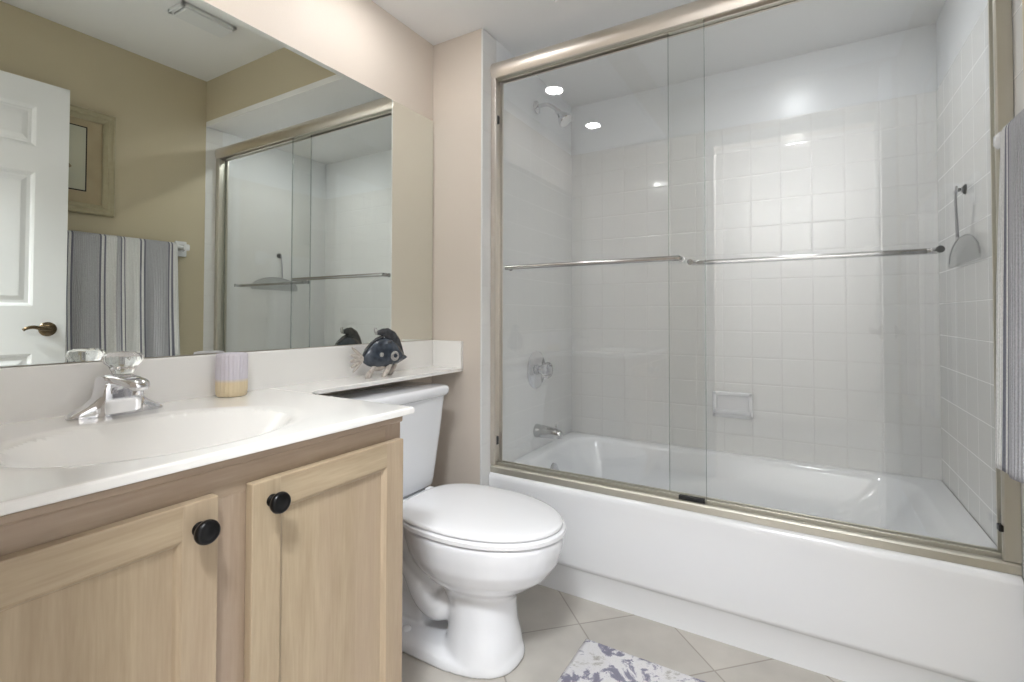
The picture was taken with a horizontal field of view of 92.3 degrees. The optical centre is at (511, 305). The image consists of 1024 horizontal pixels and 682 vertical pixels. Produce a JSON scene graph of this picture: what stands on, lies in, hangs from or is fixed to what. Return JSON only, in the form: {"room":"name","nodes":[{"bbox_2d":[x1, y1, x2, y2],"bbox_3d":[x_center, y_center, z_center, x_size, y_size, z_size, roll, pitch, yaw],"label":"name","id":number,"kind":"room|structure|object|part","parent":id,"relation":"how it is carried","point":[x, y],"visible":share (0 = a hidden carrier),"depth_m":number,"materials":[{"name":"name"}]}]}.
{"room":"bathroom","nodes":[
{"label":"bathroom","id":0,"kind":"room"},
{"bbox_2d":[0,0,433,486],"bbox_3d":[-0.788,-0.224,1.377,0.100,2.516,1.620,-1,-1,31],"label":"wall","id":1,"kind":"structure","parent":0,"point":[360,40],"depth_m":1.71,"materials":[{"name":"beige paint"}]},
{"bbox_2d":[0,0,432,366],"bbox_3d":[-0.717,-0.328,1.394,0.006,0.908,1.509,-1,-1,31],"label":"wall mirror","id":2,"kind":"object","parent":1,"relation":"attached to","point":[178,177],"visible":1,"depth_m":1.24,"materials":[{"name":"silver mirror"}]},
{"bbox_2d":[431,28,570,486],"bbox_3d":[-0.022,-0.202,2.424,0.347,2.516,0.963,-1,-1,31],"label":"wall","id":3,"kind":"structure","parent":0,"point":[456,283],"depth_m":1.99,"materials":[{"name":"beige paint"}]},
{"bbox_2d":[0,340,432,423],"bbox_3d":[-0.712,0.187,1.381,0.020,0.118,1.517,-1,-1,31],"label":"backsplash","id":4,"kind":"structure","parent":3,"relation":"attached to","point":[27,393],"depth_m":1.19,"materials":[{"name":"white stone"}]},
{"bbox_2d":[480,28,495,485],"bbox_3d":[-0.095,-0.024,1.962,0.008,2.140,0.100,-1,-1,31],"label":"trim","id":5,"kind":"structure","parent":3,"relation":"attached to","point":[488,43],"depth_m":1.94,"materials":[{"name":"beige paint"}]},
{"bbox_2d":[503,109,571,461],"bbox_3d":[0.126,0.016,2.332,0.008,1.677,0.763,-1,-1,31],"label":"tile","id":6,"kind":"structure","parent":3,"relation":"attached to","point":[537,178],"depth_m":2.29,"materials":[{"name":"white tile"}]},
{"bbox_2d":[527,351,552,388],"bbox_3d":[0.145,0.298,2.278,0.076,0.176,0.176,-1,-1,31],"label":"shower valve","id":7,"kind":"object","parent":6,"relation":"attached to","point":[538,369],"visible":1,"depth_m":2.26,"materials":[{"name":"silver metal"}]},
{"bbox_3d":[0.154,0.298,2.273,0.056,0.075,0.075,-1,-1,31],"label":"knob","id":8,"kind":"part","parent":7,"relation":"part of","materials":[{"name":"white plastic"}]},
{"bbox_2d":[533,424,562,438],"bbox_3d":[0.168,0.577,2.259,0.130,0.070,0.056,-1,-1,31],"label":"tub spout","id":9,"kind":"object","parent":6,"relation":"attached to","point":[542,431],"visible":1,"depth_m":2.24,"materials":[{"name":"silver metal"}]},
{"bbox_2d":[533,101,571,126],"bbox_3d":[0.192,-0.894,2.274,0.180,0.146,0.070,-1,-1,31],"label":"shower head","id":10,"kind":"object","parent":3,"relation":"attached to","point":[564,118],"visible":1,"depth_m":2.25},
{"bbox_3d":[0.169,-0.918,2.289,0.118,0.064,0.018,-1,-1,31],"label":"arm","id":11,"kind":"part","parent":10,"relation":"part of","materials":[{"name":"silver metal"}]},
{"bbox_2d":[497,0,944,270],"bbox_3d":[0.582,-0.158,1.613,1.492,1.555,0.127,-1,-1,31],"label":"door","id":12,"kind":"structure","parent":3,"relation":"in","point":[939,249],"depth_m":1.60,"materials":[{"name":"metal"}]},
{"bbox_2d":[490,0,1021,575],"bbox_3d":[0.584,-0.167,1.606,1.522,1.644,0.073,-1,-1,31],"label":"shower door frame","id":13,"kind":"object","parent":3,"relation":"attached to","point":[1007,558],"visible":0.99,"depth_m":1.55,"materials":[{"name":"silver metal"}]},
{"bbox_3d":[0.585,-0.955,1.621,1.522,0.068,0.073,-1,-1,31],"label":"header rail","id":14,"kind":"part","parent":13,"relation":"part of","materials":[{"name":"silver metal"}]},
{"bbox_2d":[402,584,844,681],"bbox_3d":[0.241,1.045,0.543,2.900,0.050,3.883,-1,-1,31],"label":"floor","id":15,"kind":"structure","parent":0,"point":[555,624],"depth_m":1.49,"materials":[{"name":"beige tile"}]},
{"bbox_2d":[0,416,402,681],"bbox_3d":[-0.659,0.632,0.905,0.586,0.785,0.766,-1,-1,31],"label":"vanity cabinet","id":16,"kind":"object","parent":15,"relation":"on","point":[283,563],"visible":0.98,"depth_m":0.77,"materials":[{"name":"brown wood"}]},
{"bbox_3d":[-0.542,0.594,0.597,0.009,0.518,0.254,-1,-1,31],"label":"panel","id":17,"kind":"part","parent":16,"relation":"part of","materials":[{"name":"brown wood"}]},
{"bbox_3d":[-0.545,0.312,0.605,0.018,0.052,0.253,-1,-1,31],"label":"rail","id":18,"kind":"part","parent":16,"relation":"part of","materials":[{"name":"brown wood"}]},
{"bbox_3d":[-0.458,0.271,0.793,0.020,0.065,0.676,-1,-1,31],"label":"rail","id":19,"kind":"part","parent":16,"relation":"part of","materials":[{"name":"brown wood"}]},
{"bbox_3d":[-0.546,0.594,0.599,0.019,0.615,0.351,-1,-1,31],"label":"door","id":20,"kind":"part","parent":16,"relation":"part of","materials":[{"name":"brown wood"}]},
{"bbox_3d":[-0.446,0.247,0.786,0.007,0.018,0.766,-1,-1,31],"label":"moulding","id":21,"kind":"part","parent":16,"relation":"part of","materials":[{"name":"brown wood"}]},
{"bbox_3d":[-0.449,0.330,0.719,0.030,0.036,0.036,-1,-1,31],"label":"knob","id":22,"kind":"part","parent":16,"relation":"part of","materials":[{"name":"black metal"}]},
{"bbox_2d":[0,340,462,515],"bbox_3d":[-0.477,0.239,1.241,0.565,0.227,1.518,-1,-1,31],"label":"countertop","id":23,"kind":"structure","parent":16,"relation":"on","point":[46,458],"depth_m":1.01,"materials":[{"name":"white stone"}]},
{"bbox_2d":[65,351,162,420],"bbox_3d":[-0.800,0.160,1.019,0.142,0.132,0.167,-1,-1,31],"label":"faucet","id":24,"kind":"object","parent":23,"relation":"on","point":[120,391],"visible":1,"depth_m":1.00,"materials":[{"name":"silver metal"}]},
{"bbox_3d":[-0.816,0.119,1.032,0.070,0.046,0.070,-1,-1,31],"label":"knob","id":25,"kind":"part","parent":24,"relation":"part of","materials":[{"name":"clear plastic"}]},
{"bbox_3d":[-0.790,0.161,1.013,0.121,0.038,0.052,-1,-1,31],"label":"spout","id":26,"kind":"part","parent":24,"relation":"part of","materials":[{"name":"silver metal"}]},
{"bbox_2d":[215,352,247,396],"bbox_3d":[-0.722,0.176,1.267,0.073,0.109,0.073,-1,-1,31],"label":"tumbler","id":27,"kind":"object","parent":23,"relation":"on","point":[231,368],"visible":1,"depth_m":1.24,"materials":[{"name":"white ceramic"}]},
{"bbox_3d":[-0.722,0.126,1.268,0.060,0.008,0.060,-1,-1,31],"label":"lid","id":28,"kind":"part","parent":27,"relation":"part of","materials":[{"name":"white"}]},
{"bbox_2d":[350,328,406,378],"bbox_3d":[-0.448,0.157,1.667,0.221,0.165,0.060,1,-2,-43],"label":"fish figurine","id":29,"kind":"object","parent":23,"relation":"on","point":[380,353],"visible":1,"depth_m":1.65,"materials":[{"name":"blue ceramic"}]},
{"bbox_3d":[-0.390,0.327,0.819,0.030,0.036,0.036,-1,-1,31],"label":"knob","id":30,"kind":"part","parent":16,"relation":"part of","materials":[{"name":"black metal"}]},
{"bbox_3d":[-0.340,0.601,0.946,0.019,0.615,0.350,-1,-1,31],"label":"door","id":31,"kind":"part","parent":16,"relation":"part of","materials":[{"name":"brown wood"}]},
{"bbox_3d":[-0.340,0.319,0.952,0.018,0.052,0.252,-1,-1,31],"label":"rail","id":32,"kind":"part","parent":16,"relation":"part of","materials":[{"name":"brown wood"}]},
{"bbox_3d":[-0.336,0.601,0.944,0.009,0.518,0.253,-1,-1,31],"label":"panel","id":33,"kind":"part","parent":16,"relation":"part of","materials":[{"name":"brown wood"}]},
{"bbox_2d":[329,382,565,678],"bbox_3d":[-0.183,0.662,1.541,0.742,0.753,0.414,-1,-1,31],"label":"toilet","id":34,"kind":"object","parent":15,"relation":"on","point":[469,550],"visible":0.83,"depth_m":1.41,"materials":[{"name":"white ceramic"}]},
{"bbox_3d":[-0.412,0.306,1.684,0.209,0.036,0.414,-1,-1,31],"label":"tank lid","id":35,"kind":"part","parent":34,"relation":"part of","materials":[{"name":"white ceramic"}]},
{"bbox_3d":[-0.415,0.486,1.682,0.187,0.324,0.388,-1,-1,31],"label":"tank","id":36,"kind":"part","parent":34,"relation":"part of","materials":[{"name":"white ceramic"}]},
{"bbox_3d":[-0.091,0.617,1.486,0.511,0.018,0.366,-1,-1,31],"label":"lid","id":37,"kind":"part","parent":34,"relation":"part of","materials":[{"name":"white plastic"}]},
{"bbox_3d":[-0.087,0.636,1.484,0.518,0.016,0.378,-1,-1,31],"label":"seat","id":38,"kind":"part","parent":34,"relation":"part of","materials":[{"name":"white plastic"}]},
{"bbox_2d":[557,639,704,681],"bbox_3d":[0.331,1.024,0.992,0.723,0.009,0.825,-1,-1,31],"label":"bath rug","id":39,"kind":"object","parent":15,"relation":"on","point":[593,661],"visible":1,"depth_m":1.39,"materials":[{"name":"fabric"}]},
{"bbox_2d":[489,432,1023,681],"bbox_3d":[0.768,0.854,1.901,1.520,0.386,0.814,-1,-1,31],"label":"bathtub","id":40,"kind":"object","parent":15,"relation":"on","point":[841,610],"visible":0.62,"depth_m":1.52,"materials":[{"name":"white ceramic"}]},
{"bbox_3d":[0.199,0.756,2.248,0.042,0.072,0.076,-1,-1,31],"label":"overflow plate","id":41,"kind":"part","parent":40,"relation":"part of","materials":[{"name":"silver metal"}]},
{"bbox_2d":[372,0,945,107],"bbox_3d":[0.271,-1.127,1.331,1.782,0.044,2.391,-1,-1,31],"label":"ceiling","id":42,"kind":"structure","parent":0,"point":[522,27],"depth_m":1.96,"materials":[{"name":"white paint"}]},
{"bbox_2d":[571,23,936,155],"bbox_3d":[1.050,-0.203,2.294,1.640,2.516,0.092,-1,-1,31],"label":"wall","id":43,"kind":"structure","parent":0,"point":[902,63],"depth_m":2.20,"materials":[{"name":"white paint"}]},
{"bbox_2d":[572,91,941,480],"bbox_3d":[0.981,0.016,2.272,1.540,1.677,0.008,-1,-1,31],"label":"wall tile","id":44,"kind":"structure","parent":43,"relation":"attached to","point":[838,359],"depth_m":2.17,"materials":[{"name":"white tile"}]},
{"bbox_2d":[712,390,752,419],"bbox_3d":[0.993,0.450,2.218,0.168,0.117,0.053,-1,-1,31],"label":"soap dish","id":45,"kind":"object","parent":44,"relation":"attached to","point":[739,405],"visible":1,"depth_m":2.23,"materials":[{"name":"white ceramic"}]},
{"bbox_2d":[714,408,749,415],"bbox_3d":[0.993,0.480,2.218,0.148,0.018,0.053,-1,-1,31],"label":"tray","id":46,"kind":"object","parent":45,"relation":"on","point":[717,411],"depth_m":2.22,"materials":[{"name":"white ceramic"}]},
{"bbox_3d":[1.463,-0.218,1.489,0.092,2.516,0.871,-1,-1,31],"label":"wall","id":47,"kind":"structure","parent":0,"visible":0},
{"bbox_2d":[936,3,996,545],"bbox_3d":[1.443,0.003,1.550,0.008,1.677,0.763,-1,-1,31],"label":"wall tile","id":48,"kind":"structure","parent":47,"relation":"attached to","point":[962,96],"depth_m":1.55,"materials":[{"name":"white tile"}]},
{"bbox_2d":[949,184,979,263],"bbox_3d":[1.411,-0.260,1.540,0.033,0.258,0.340,-1,-1,31],"label":"squeegee","id":49,"kind":"object","parent":48,"relation":"attached to","point":[963,189],"visible":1,"depth_m":1.58,"materials":[{"name":"white plastic"}]},
{"bbox_3d":[1.429,-0.302,1.581,0.024,0.164,0.010,1,-1,-40],"label":"handle","id":50,"kind":"part","parent":49,"relation":"part of","materials":[{"name":"grey metal"}]},
{"bbox_2d":[936,0,1023,87],"bbox_3d":[1.044,-0.232,0.791,0.100,2.516,2.483,-1,-1,31],"label":"wall","id":51,"kind":"structure","parent":47,"relation":"attached to","point":[957,19],"depth_m":1.68,"materials":[{"name":"white paint"}]},
{"bbox_2d":[993,131,1000,149],"bbox_3d":[0.911,-0.361,0.751,0.084,0.088,0.755,-1,-1,31],"label":"towel bar","id":52,"kind":"object","parent":51,"relation":"attached to","point":[996,139],"visible":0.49,"depth_m":1.06,"materials":[{"name":"white paint"}]},
{"bbox_2d":[995,109,1023,483],"bbox_3d":[0.879,-0.026,0.752,0.072,0.722,0.649,-1,-1,31],"label":"striped towel","id":53,"kind":"object","parent":52,"relation":"hanging from","point":[1009,398],"visible":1,"depth_m":0.97,"materials":[{"name":"fabric"}]},
{"bbox_2d":[1012,0,1023,582],"bbox_3d":[1.222,-0.036,1.179,0.008,2.140,0.100,-1,-1,31],"label":"trim","id":54,"kind":"structure","parent":47,"relation":"attached to","point":[1017,26],"depth_m":1.18,"materials":[{"name":"white tile"}]}
]}

